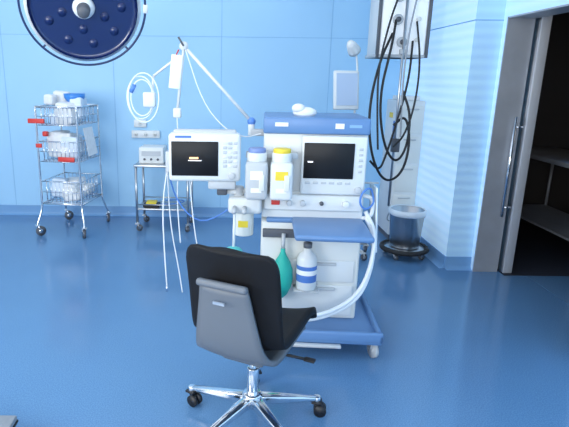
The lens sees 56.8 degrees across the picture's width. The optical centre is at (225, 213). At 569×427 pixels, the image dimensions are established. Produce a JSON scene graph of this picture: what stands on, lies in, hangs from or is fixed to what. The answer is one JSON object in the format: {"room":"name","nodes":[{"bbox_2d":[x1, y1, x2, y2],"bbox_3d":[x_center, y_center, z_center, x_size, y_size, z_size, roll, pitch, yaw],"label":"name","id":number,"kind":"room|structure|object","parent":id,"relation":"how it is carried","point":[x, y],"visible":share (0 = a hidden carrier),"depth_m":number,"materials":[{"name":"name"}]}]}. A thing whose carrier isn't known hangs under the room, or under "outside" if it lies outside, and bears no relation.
{"room":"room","nodes":[
{"label":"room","id":0,"kind":"room"},
{"bbox_2d":[0,0,400,207],"bbox_3d":[-0.612,-1.448,5.886,5.940,3.000,0.203,1,15,0],"label":"wall","id":1,"kind":"structure","parent":0,"point":[267,55],"depth_m":5.78,"materials":[{"name":"blue paint"}]},
{"bbox_2d":[131,119,159,137],"bbox_3d":[-0.908,-0.957,5.892,0.320,0.205,0.042,1,15,0],"label":"outlet strip","id":2,"kind":"object","parent":1,"relation":"attached to","point":[135,133],"visible":0.98,"depth_m":5.89,"materials":[{"name":"white plastic"}]},
{"bbox_2d":[0,205,471,270],"bbox_3d":[-0.743,1.059,2.017,5.740,0.110,8.560,1,15,0],"label":"cove","id":3,"kind":"object","parent":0,"point":[434,255],"visible":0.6,"depth_m":6.14,"materials":[{"name":"blue plastic"}]},
{"bbox_2d":[0,215,568,426],"bbox_3d":[0.756,1.179,2.044,9.140,0.100,8.960,1,15,0],"label":"floor","id":4,"kind":"structure","parent":0,"point":[92,334],"depth_m":3.21,"materials":[{"name":"blue plastic"}]},
{"bbox_2d":[0,415,17,426],"bbox_3d":[-1.179,1.000,2.200,0.486,0.120,0.326,1,15,0],"label":"step stool","id":5,"kind":"object","parent":4,"relation":"on","point":[5,420],"visible":1,"depth_m":2.31,"materials":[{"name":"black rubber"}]},
{"bbox_2d":[27,90,110,237],"bbox_3d":[-1.615,-0.542,5.445,0.580,1.446,0.749,3,15,9],"label":"cart","id":6,"kind":"object","parent":4,"relation":"on","point":[70,109],"visible":1,"depth_m":5.25,"materials":[{"name":"silver metal"}]},
{"bbox_2d":[133,144,194,231],"bbox_3d":[-0.654,-0.283,5.613,0.602,0.882,0.445,1,15,3],"label":"table","id":7,"kind":"object","parent":4,"relation":"on","point":[150,156],"visible":0.88,"depth_m":5.47,"materials":[{"name":"silver metal"}]},
{"bbox_2d":[126,37,382,357],"bbox_3d":[0.161,-0.131,3.211,1.566,1.828,0.967,2,15,4],"label":"machine","id":8,"kind":"object","parent":4,"relation":"on","point":[307,182],"visible":0.87,"depth_m":3.04,"materials":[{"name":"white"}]},
{"bbox_2d":[126,37,263,292],"bbox_3d":[-0.185,-0.273,3.143,0.857,1.529,0.398,1,15,0],"label":"patient monitor","id":9,"kind":"object","parent":8,"relation":"on","point":[213,156],"depth_m":3.00,"materials":[{"name":"white plastic"}]},
{"bbox_2d":[185,244,325,426],"bbox_3d":[0.105,0.533,2.387,0.663,0.960,0.692,8,16,26],"label":"swivel chair","id":10,"kind":"object","parent":4,"relation":"on","point":[238,314],"visible":1,"depth_m":2.10,"materials":[{"name":"black"}]},
{"bbox_2d":[333,40,368,260],"bbox_3d":[1.124,-0.549,4.688,0.480,1.909,0.466,1,15,0],"label":"lamp stand","id":11,"kind":"object","parent":4,"relation":"on","point":[345,83],"visible":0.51,"depth_m":4.46,"materials":[{"name":"grey plastic"}]},
{"bbox_2d":[378,95,425,238],"bbox_3d":[1.778,-0.470,5.341,0.255,1.440,0.439,1,15,0],"label":"cabinet","id":12,"kind":"object","parent":4,"relation":"on","point":[403,190],"visible":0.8,"depth_m":5.17,"materials":[{"name":"white metal"}]},
{"bbox_2d":[379,204,428,260],"bbox_3d":[1.658,0.174,4.817,0.442,0.458,0.442,1,15,0],"label":"bucket","id":13,"kind":"object","parent":4,"relation":"on","point":[406,221],"visible":1,"depth_m":4.71,"materials":[{"name":"silver metal"}]},
{"bbox_2d":[400,0,506,256],"bbox_3d":[2.043,-1.180,4.986,0.223,3.000,1.663,1,15,0],"label":"wall pier","id":14,"kind":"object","parent":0,"point":[457,80],"visible":0.78,"depth_m":4.45,"materials":[{"name":"blue"}]},
{"bbox_2d":[471,0,568,271],"bbox_3d":[2.244,-0.302,1.650,0.208,3.000,8.560,1,15,0],"label":"door frame","id":15,"kind":"structure","parent":0,"point":[520,17],"depth_m":4.17,"materials":[{"name":"grey metal"}]},
{"bbox_2d":[497,15,552,272],"bbox_3d":[2.366,-0.555,4.236,0.155,2.180,3.050,1,15,0],"label":"sliding door","id":16,"kind":"structure","parent":15,"relation":"in","point":[542,28],"depth_m":4.18,"materials":[{"name":"silver metal"}]},
{"bbox_2d":[497,219,568,275],"bbox_3d":[3.807,0.306,5.304,2.900,0.006,1.850,1,15,0],"label":"floor","id":17,"kind":"structure","parent":0,"point":[538,251],"depth_m":4.96,"materials":[{"name":"grey rubber"}]},
{"bbox_2d":[520,147,568,240],"bbox_3d":[3.293,-0.210,5.052,0.600,1.120,1.500,1,15,0],"label":"shelf","id":18,"kind":"object","parent":17,"relation":"on","point":[555,221],"visible":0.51,"depth_m":5.23,"materials":[{"name":"silver metal"}]},
{"bbox_2d":[520,12,568,218],"bbox_3d":[3.901,-0.856,3.640,3.100,3.100,4.700,1,15,0],"label":"wall","id":19,"kind":"structure","parent":0,"point":[552,119],"depth_m":5.92,"materials":[{"name":"grey"}]},
{"bbox_3d":[-0.608,-1.836,1.257,6.340,0.100,8.960,1,15,0],"label":"ceiling","id":20,"kind":"structure","parent":0,"visible":0},
{"bbox_2d":[17,0,147,65],"bbox_3d":[-0.678,-1.619,3.270,1.056,1.343,0.867,1,15,0],"label":"light","id":21,"kind":"object","parent":20,"relation":"hanging from","point":[80,30],"visible":1,"depth_m":3.15,"materials":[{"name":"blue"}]},
{"bbox_2d":[365,0,433,205],"bbox_3d":[1.502,-1.329,4.644,0.528,2.550,0.591,1,15,0],"label":"pendant","id":22,"kind":"object","parent":20,"relation":"hanging from","point":[398,29],"visible":0.99,"depth_m":4.52,"materials":[{"name":"white"}]}
]}

